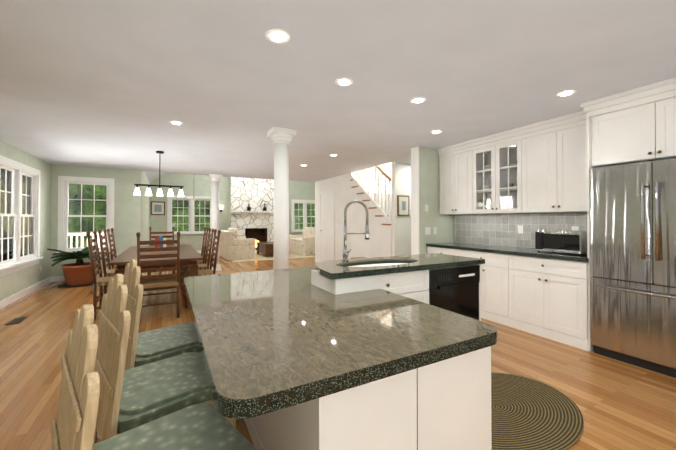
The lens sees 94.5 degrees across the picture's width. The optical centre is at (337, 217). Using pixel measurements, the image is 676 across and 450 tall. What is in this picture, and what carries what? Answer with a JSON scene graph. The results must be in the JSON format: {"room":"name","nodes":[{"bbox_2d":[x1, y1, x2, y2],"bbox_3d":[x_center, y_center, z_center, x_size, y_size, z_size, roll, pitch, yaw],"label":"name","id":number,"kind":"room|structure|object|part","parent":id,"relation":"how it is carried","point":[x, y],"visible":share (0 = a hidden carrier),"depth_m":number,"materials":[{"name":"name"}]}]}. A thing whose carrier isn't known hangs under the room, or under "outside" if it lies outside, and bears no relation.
{"room":"kitchen","nodes":[
{"label":"kitchen","id":0,"kind":"room"},
{"bbox_2d":[0,140,51,300],"bbox_3d":[-3.470,0.080,1.783,0.160,2.440,10.960,0,-1,-29],"label":"wall","id":1,"kind":"structure","parent":0,"point":[13,283],"depth_m":5.83,"materials":[{"name":"green paint"}]},
{"bbox_2d":[0,155,43,276],"bbox_3d":[-5.016,-0.013,4.740,0.170,1.740,2.550,0,-1,-29],"label":"triple window","id":2,"kind":"structure","parent":1,"relation":"in","point":[19,216],"depth_m":5.06,"materials":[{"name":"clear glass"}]},
{"bbox_2d":[0,250,208,308],"bbox_3d":[-0.741,1.281,5.801,8.500,0.110,15.400,0,-1,-29],"label":"baseboard","id":3,"kind":"structure","parent":1,"relation":"attached to","point":[16,296],"depth_m":5.51,"materials":[{"name":"white wood"}]},
{"bbox_2d":[51,164,140,276],"bbox_3d":[-5.308,0.127,6.934,1.570,2.440,0.160,0,-1,-29],"label":"wall","id":4,"kind":"structure","parent":0,"point":[127,214],"depth_m":7.03,"materials":[{"name":"green paint"}]},
{"bbox_2d":[56,176,113,257],"bbox_3d":[-5.450,-0.010,6.788,1.000,1.710,0.160,0,-1,-29],"label":"window","id":5,"kind":"structure","parent":4,"relation":"in","point":[64,182],"depth_m":6.72,"materials":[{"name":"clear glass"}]},
{"bbox_2d":[141,171,149,245],"bbox_3d":[-5.796,0.068,9.290,0.160,2.600,4.440,0,-1,-29],"label":"wall","id":6,"kind":"structure","parent":0,"point":[145,217],"depth_m":8.60,"materials":[{"name":"green paint"}]},
{"bbox_2d":[145,171,314,183],"bbox_3d":[-2.712,-2.646,11.063,7.330,3.180,4.540,0,-1,-29],"label":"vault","id":7,"kind":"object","parent":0,"point":[152,176],"depth_m":10.33,"materials":[{"name":"white paint"}]},
{"bbox_2d":[150,173,314,250],"bbox_3d":[-3.794,-1.498,13.026,7.250,5.800,0.160,0,-1,-29],"label":"wall","id":8,"kind":"structure","parent":0,"point":[196,185],"depth_m":12.03,"materials":[{"name":"green paint"}]},
{"bbox_2d":[151,201,164,214],"bbox_3d":[-6.561,-0.323,11.384,0.450,0.500,0.036,0,-1,-29],"label":"framed picture","id":9,"kind":"object","parent":8,"relation":"attached to","point":[157,207],"visible":0.98,"depth_m":11.37,"materials":[{"name":"brown wood"}]},
{"bbox_2d":[167,195,314,234],"bbox_3d":[-3.626,-0.070,13.070,6.220,1.455,0.220,0,-1,-29],"label":"living room window","id":10,"kind":"structure","parent":8,"relation":"in","point":[191,215],"depth_m":12.02,"materials":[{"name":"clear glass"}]},
{"bbox_2d":[315,182,316,261],"bbox_3d":[-0.122,-0.927,9.788,1.240,4.600,0.160,0,-1,-29],"label":"wall","id":11,"kind":"structure","parent":0,"point":[315,221],"depth_m":9.48,"materials":[{"name":"white paint"}]},
{"bbox_2d":[317,172,353,262],"bbox_3d":[-0.107,-0.939,8.575,0.100,4.600,1.979,0,-1,-29],"label":"wall","id":12,"kind":"structure","parent":0,"point":[341,185],"depth_m":8.19,"materials":[{"name":"white paint"}]},
{"bbox_2d":[319,189,334,261],"bbox_3d":[-0.340,0.306,8.824,0.056,2.115,0.950,0,-1,-29],"label":"hall door","id":13,"kind":"structure","parent":12,"relation":"in","point":[327,225],"depth_m":8.79,"materials":[{"name":"white wood"}]},
{"bbox_2d":[0,253,675,449],"bbox_3d":[-0.872,1.386,5.728,10.200,0.100,17.000,0,-1,-29],"label":"floor","id":14,"kind":"structure","parent":0,"point":[621,405],"depth_m":2.61,"materials":[{"name":"brown wood"}]},
{"bbox_2d":[5,317,26,324],"bbox_3d":[-4.081,1.317,3.969,0.120,0.006,0.300,0,-1,-29],"label":"floor vent","id":15,"kind":"object","parent":14,"relation":"in","point":[16,320],"visible":0.93,"depth_m":3.93,"materials":[{"name":"black metal"}]},
{"bbox_2d":[47,245,109,288],"bbox_3d":[-5.161,0.966,6.275,0.944,0.749,0.933,0,-1,-29],"label":"sago palm","id":16,"kind":"object","parent":14,"relation":"on","point":[78,273],"visible":0.79,"depth_m":6.08,"materials":[{"name":"green plant"}]},
{"bbox_2d":[86,231,113,318],"bbox_3d":[-3.131,0.755,4.324,0.497,1.135,0.506,0,-1,-29],"label":"dining chair","id":17,"kind":"object","parent":14,"relation":"on","point":[100,281],"visible":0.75,"depth_m":4.12,"materials":[{"name":"brown wood"}]},
{"bbox_2d":[98,229,115,293],"bbox_3d":[-3.506,0.762,5.008,0.497,1.135,0.506,0,-1,-29],"label":"dining chair","id":18,"kind":"object","parent":14,"relation":"on","point":[109,272],"visible":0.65,"depth_m":4.79,"materials":[{"name":"brown wood"}]},
{"bbox_2d":[106,228,141,275],"bbox_3d":[-3.881,0.768,5.692,0.497,1.135,0.506,0,-1,-29],"label":"dining chair","id":19,"kind":"object","parent":14,"relation":"on","point":[111,245],"visible":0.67,"depth_m":5.47,"materials":[{"name":"brown wood"}]},
{"bbox_2d":[51,304,256,449],"bbox_3d":[-0.609,0.774,1.027,0.555,1.038,0.540,1,-1,-45],"label":"chair","id":20,"kind":"object","parent":14,"relation":"on","point":[204,426],"visible":1,"depth_m":1.00,"materials":[{"name":"brown wood"}]},
{"bbox_2d":[108,244,202,290],"bbox_3d":[-3.003,0.952,5.282,1.070,0.760,2.740,0,-1,-29],"label":"dining table","id":21,"kind":"object","parent":14,"relation":"on","point":[190,255],"visible":0.5,"depth_m":4.43,"materials":[{"name":"brown wood"}]},
{"bbox_2d":[154,236,165,247],"bbox_3d":[-3.258,0.465,5.740,0.220,0.219,0.200,0,-1,-29],"label":"centerpiece","id":22,"kind":"object","parent":21,"relation":"on","point":[158,239],"visible":0.4,"depth_m":5.68,"materials":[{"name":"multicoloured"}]},
{"bbox_2d":[136,231,180,317],"bbox_3d":[-2.370,0.754,4.139,0.506,1.135,0.497,0,-1,-29],"label":"dining chair","id":23,"kind":"object","parent":14,"relation":"on","point":[155,281],"visible":0.77,"depth_m":4.00,"materials":[{"name":"brown wood"}]},
{"bbox_2d":[147,227,174,274],"bbox_3d":[-3.786,0.777,6.711,0.506,1.135,0.497,0,-1,-29],"label":"dining chair","id":24,"kind":"object","parent":14,"relation":"on","point":[172,237],"visible":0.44,"depth_m":6.88,"materials":[{"name":"brown wood"}]},
{"bbox_2d":[123,259,201,369],"bbox_3d":[-1.163,0.784,2.080,0.555,1.038,0.540,1,-1,-45],"label":"chair","id":25,"kind":"object","parent":14,"relation":"on","point":[148,347],"visible":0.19,"depth_m":1.91,"materials":[{"name":"brown wood"}]},
{"bbox_2d":[93,274,235,444],"bbox_3d":[-0.883,0.779,1.549,0.555,1.038,0.540,1,-1,-45],"label":"chair","id":26,"kind":"object","parent":14,"relation":"on","point":[133,398],"visible":0.65,"depth_m":1.39,"materials":[{"name":"brown wood"}]},
{"bbox_2d":[180,227,208,282],"bbox_3d":[-2.876,0.773,6.243,0.497,1.135,0.506,0,-1,-29],"label":"dining chair","id":27,"kind":"object","parent":14,"relation":"on","point":[203,246],"visible":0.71,"depth_m":6.19,"materials":[{"name":"brown wood"}]},
{"bbox_2d":[181,228,213,296],"bbox_3d":[-2.501,0.767,5.559,0.497,1.135,0.506,0,-1,-29],"label":"dining chair","id":28,"kind":"object","parent":14,"relation":"on","point":[205,266],"visible":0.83,"depth_m":5.46,"materials":[{"name":"brown wood"}]},
{"bbox_2d":[183,229,220,307],"bbox_3d":[-2.125,0.760,4.875,0.497,1.135,0.506,0,-1,-29],"label":"dining chair","id":29,"kind":"object","parent":14,"relation":"on","point":[209,271],"visible":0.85,"depth_m":4.83,"materials":[{"name":"brown wood"}]},
{"bbox_2d":[209,174,222,270],"bbox_3d":[-3.152,0.137,8.025,0.300,2.440,0.300,0,-1,-29],"label":"column","id":30,"kind":"structure","parent":14,"relation":"on","point":[215,179],"depth_m":7.95,"materials":[{"name":"white paint"}]},
{"bbox_2d":[229,177,273,252],"bbox_3d":[-3.318,-0.701,12.702,2.200,4.200,0.848,0,-1,-29],"label":"fireplace","id":31,"kind":"object","parent":14,"relation":"on","point":[251,207],"visible":0.52,"depth_m":12.62,"materials":[{"name":"white stone"}]},
{"bbox_2d":[231,252,314,261],"bbox_3d":[-2.326,1.381,11.290,3.200,0.009,2.350,0,-1,-29],"label":"living room rug","id":32,"kind":"object","parent":14,"relation":"on","point":[260,256],"visible":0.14,"depth_m":10.61,"materials":[{"name":"beige carpet"}]},
{"bbox_2d":[219,228,255,259],"bbox_3d":[-3.484,0.871,10.745,0.920,1.000,1.650,0,-1,-29],"label":"sofa","id":33,"kind":"object","parent":32,"relation":"on","point":[233,245],"visible":1,"depth_m":10.06,"materials":[{"name":"beige fabric"}]},
{"bbox_2d":[257,242,272,256],"bbox_3d":[-2.405,1.151,11.334,0.800,0.450,1.200,0,-1,-29],"label":"coffee table","id":34,"kind":"object","parent":32,"relation":"on","point":[266,248],"visible":0.52,"depth_m":10.89,"materials":[{"name":"brown wood"}]},
{"bbox_2d":[289,227,314,255],"bbox_3d":[-1.198,0.882,11.941,0.920,1.000,1.650,0,-1,-29],"label":"sofa","id":35,"kind":"object","parent":32,"relation":"on","point":[303,244],"visible":0.71,"depth_m":11.47,"materials":[{"name":"beige fabric"}]},
{"bbox_2d":[267,127,295,269],"bbox_3d":[-0.737,0.101,4.058,0.300,2.440,0.300,0,-1,-29],"label":"column","id":36,"kind":"structure","parent":14,"relation":"on","point":[281,138],"depth_m":3.98,"materials":[{"name":"white paint"}]},
{"bbox_2d":[184,253,496,449],"bbox_3d":[0.204,0.840,2.371,2.385,0.930,2.190,0,-1,-29],"label":"kitchen island","id":37,"kind":"object","parent":14,"relation":"on","point":[444,404],"depth_m":1.34,"materials":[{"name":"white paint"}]},
{"bbox_3d":[0.204,0.491,2.375,2.385,0.232,2.190,0,-1,-29],"label":"kitchen island top","id":38,"kind":"part","parent":37,"relation":"part of","materials":[{"name":"grey stone"}]},
{"bbox_2d":[342,200,369,260],"bbox_3d":[0.151,0.114,2.720,0.216,0.527,0.153,0,-1,-29],"label":"faucet","id":39,"kind":"object","parent":37,"relation":"on","point":[346,251],"visible":1,"depth_m":2.71,"materials":[{"name":"silver metal"}]},
{"bbox_2d":[428,265,479,319],"bbox_3d":[1.002,0.867,2.648,0.590,0.882,0.052,0,-1,-29],"label":"dishwasher","id":40,"kind":"object","parent":37,"relation":"in","point":[454,289],"visible":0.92,"depth_m":2.65,"materials":[{"name":"black metal"}]},
{"bbox_2d":[350,166,391,257],"bbox_3d":[1.175,-0.266,7.256,1.135,3.230,1.544,0,-1,-29],"label":"stairs","id":41,"kind":"structure","parent":14,"relation":"on","point":[375,196],"depth_m":7.01,"materials":[{"name":"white wood"}]},
{"bbox_2d":[426,245,457,255],"bbox_3d":[1.849,0.893,4.798,0.621,0.868,0.686,0,-1,-29],"label":"base cabinet","id":42,"kind":"object","parent":14,"relation":"on","point":[430,249],"depth_m":4.68,"materials":[{"name":"white paint"}]},
{"bbox_2d":[458,249,501,323],"bbox_3d":[2.172,0.888,4.209,0.621,0.868,0.780,0,-1,-29],"label":"base cabinet","id":43,"kind":"object","parent":14,"relation":"on","point":[491,271],"depth_m":3.98,"materials":[{"name":"white paint"}]},
{"bbox_2d":[491,373,583,449],"bbox_3d":[1.091,1.296,2.129,1.200,0.011,0.860,0,-1,-29],"label":"braided rug","id":44,"kind":"object","parent":14,"relation":"on","point":[529,413],"visible":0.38,"depth_m":2.02,"materials":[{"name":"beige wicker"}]},
{"bbox_2d":[502,253,592,350],"bbox_3d":[2.510,0.882,3.593,0.621,0.868,0.865,0,-1,-29],"label":"base cabinet","id":45,"kind":"object","parent":14,"relation":"on","point":[543,297],"depth_m":3.37,"materials":[{"name":"white paint"}]},
{"bbox_2d":[434,241,589,260],"bbox_3d":[2.195,0.431,4.151,0.642,0.040,2.162,0,-1,-29],"label":"countertop","id":46,"kind":"structure","parent":45,"relation":"on","point":[513,250],"depth_m":3.83,"materials":[{"name":"black stone"}]},
{"bbox_2d":[535,230,586,254],"bbox_3d":[2.590,0.278,3.571,0.413,0.254,0.470,0,-1,-29],"label":"toaster oven","id":47,"kind":"object","parent":46,"relation":"on","point":[569,241],"visible":0.85,"depth_m":3.44,"materials":[{"name":"silver metal"}]},
{"bbox_2d":[589,158,675,377],"bbox_3d":[2.905,0.416,2.770,0.704,1.785,0.901,0,-1,-29],"label":"fridge","id":48,"kind":"object","parent":14,"relation":"on","point":[632,217],"visible":0.96,"depth_m":2.73,"materials":[{"name":"silver metal"}]},
{"bbox_2d":[0,0,675,181],"bbox_3d":[-0.195,-1.250,3.477,7.600,0.250,11.160,0,-1,-29],"label":"ceiling","id":49,"kind":"structure","parent":0,"point":[118,84],"depth_m":2.46,"materials":[{"name":"white paint"}]},
{"bbox_2d":[134,151,183,196],"bbox_3d":[-3.002,-0.733,5.263,0.744,0.749,0.120,0,-1,-29],"label":"pendant chandelier","id":50,"kind":"object","parent":49,"relation":"hanging from","point":[159,192],"visible":1,"depth_m":5.25,"materials":[{"name":"white glass"}]},
{"bbox_2d":[169,120,183,124],"bbox_3d":[-1.913,-1.117,3.697,0.156,0.012,0.156,0,-1,-29],"label":"recessed light","id":51,"kind":"object","parent":49,"relation":"in","point":[176,122],"visible":0.98,"depth_m":3.69,"materials":[{"name":"white"}]},
{"bbox_2d":[265,28,289,43],"bbox_3d":[-0.379,-1.133,1.961,0.156,0.012,0.156,0,-1,-29],"label":"recessed light","id":52,"kind":"object","parent":49,"relation":"in","point":[277,35],"visible":1,"depth_m":1.95,"materials":[{"name":"white"}]},
{"bbox_2d":[335,77,353,85],"bbox_3d":[0.053,-1.127,2.608,0.156,0.012,0.156,0,-1,-29],"label":"recessed light","id":53,"kind":"object","parent":49,"relation":"in","point":[344,81],"visible":1,"depth_m":2.59,"materials":[{"name":"white"}]},
{"bbox_2d":[410,97,426,102],"bbox_3d":[0.772,-1.123,3.003,0.156,0.012,0.156,0,-1,-29],"label":"recessed light","id":54,"kind":"object","parent":49,"relation":"in","point":[418,99],"visible":1,"depth_m":2.99,"materials":[{"name":"white"}]},
{"bbox_2d":[430,130,442,133],"bbox_3d":[1.286,-1.113,4.083,0.156,0.012,0.156,0,-1,-29],"label":"recessed light","id":55,"kind":"object","parent":49,"relation":"in","point":[436,131],"visible":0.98,"depth_m":4.06,"materials":[{"name":"white"}]},
{"bbox_2d":[556,89,576,96],"bbox_3d":[2.071,-1.125,2.837,0.156,0.012,0.156,0,-1,-29],"label":"recessed light","id":56,"kind":"object","parent":49,"relation":"in","point":[568,92],"visible":1,"depth_m":2.82,"materials":[{"name":"white"}]},
{"bbox_2d":[355,163,391,187],"bbox_3d":[1.540,-0.945,7.922,0.120,4.600,5.030,0,-1,-29],"label":"wall","id":57,"kind":"structure","parent":0,"point":[385,168],"depth_m":8.50,"materials":[{"name":"white paint"}]},
{"bbox_2d":[391,162,410,255],"bbox_3d":[1.690,0.123,6.558,1.320,2.440,0.130,0,-1,-29],"label":"wall","id":58,"kind":"structure","parent":0,"point":[401,225],"depth_m":6.29,"materials":[{"name":"white paint"}]},
{"bbox_3d":[1.320,-0.229,6.300,0.300,0.420,0.029,0,-1,-29],"label":"picture frame in the hall","id":59,"kind":"part","parent":58,"relation":"part of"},
{"bbox_2d":[411,146,453,254],"bbox_3d":[2.027,0.113,5.402,1.840,2.440,0.168,0,-1,-29],"label":"wall","id":60,"kind":"structure","parent":0,"point":[424,175],"depth_m":5.00,"materials":[{"name":"green paint"}]},
{"bbox_2d":[425,227,429,234],"bbox_3d":[1.431,0.219,4.980,0.110,0.120,0.005,0,-1,-29],"label":"switch plate","id":61,"kind":"object","parent":60,"relation":"attached to","point":[427,229],"depth_m":4.97,"materials":[{"name":"white plastic"}]},
{"bbox_2d":[438,145,493,216],"bbox_3d":[1.971,-0.535,4.876,0.346,0.975,0.690,0,-1,-29],"label":"upper cabinet","id":62,"kind":"object","parent":60,"relation":"attached to","point":[466,176],"depth_m":4.67,"materials":[{"name":"white paint"}]},
{"bbox_2d":[518,225,522,233],"bbox_3d":[2.486,0.167,4.256,0.006,0.110,0.070,0,-1,-29],"label":"switch plate","id":63,"kind":"object","parent":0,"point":[520,227],"depth_m":4.25,"materials":[{"name":"white plastic"}]},
{"bbox_2d":[514,117,589,212],"bbox_3d":[2.632,-0.546,3.670,0.346,0.975,0.860,0,-1,-29],"label":"upper cabinet","id":64,"kind":"object","parent":0,"relation":"attached to","point":[552,163],"depth_m":3.59,"materials":[{"name":"white paint"}]},
{"bbox_2d":[590,89,675,167],"bbox_3d":[2.974,-0.771,2.819,0.566,0.540,0.925,0,-1,-29],"label":"upper cabinet","id":65,"kind":"object","parent":0,"relation":"attached to","point":[642,129],"depth_m":2.80,"materials":[{"name":"white paint"}]},
{"label":"outside","id":66,"kind":"structure","parent":0,"visible":0},
{"bbox_2d":[68,233,104,247],"bbox_3d":[-8.097,0.928,7.644,5.370,1.250,3.700,0,-1,-29],"label":"deck railing","id":67,"kind":"object","parent":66,"point":[76,234],"depth_m":8.60,"materials":[{"name":"beige wood"}]},
{"bbox_2d":[68,184,314,247],"bbox_3d":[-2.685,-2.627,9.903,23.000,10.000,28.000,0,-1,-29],"label":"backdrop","id":68,"kind":"structure","parent":66,"point":[87,224],"depth_m":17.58,"materials":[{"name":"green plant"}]}
]}

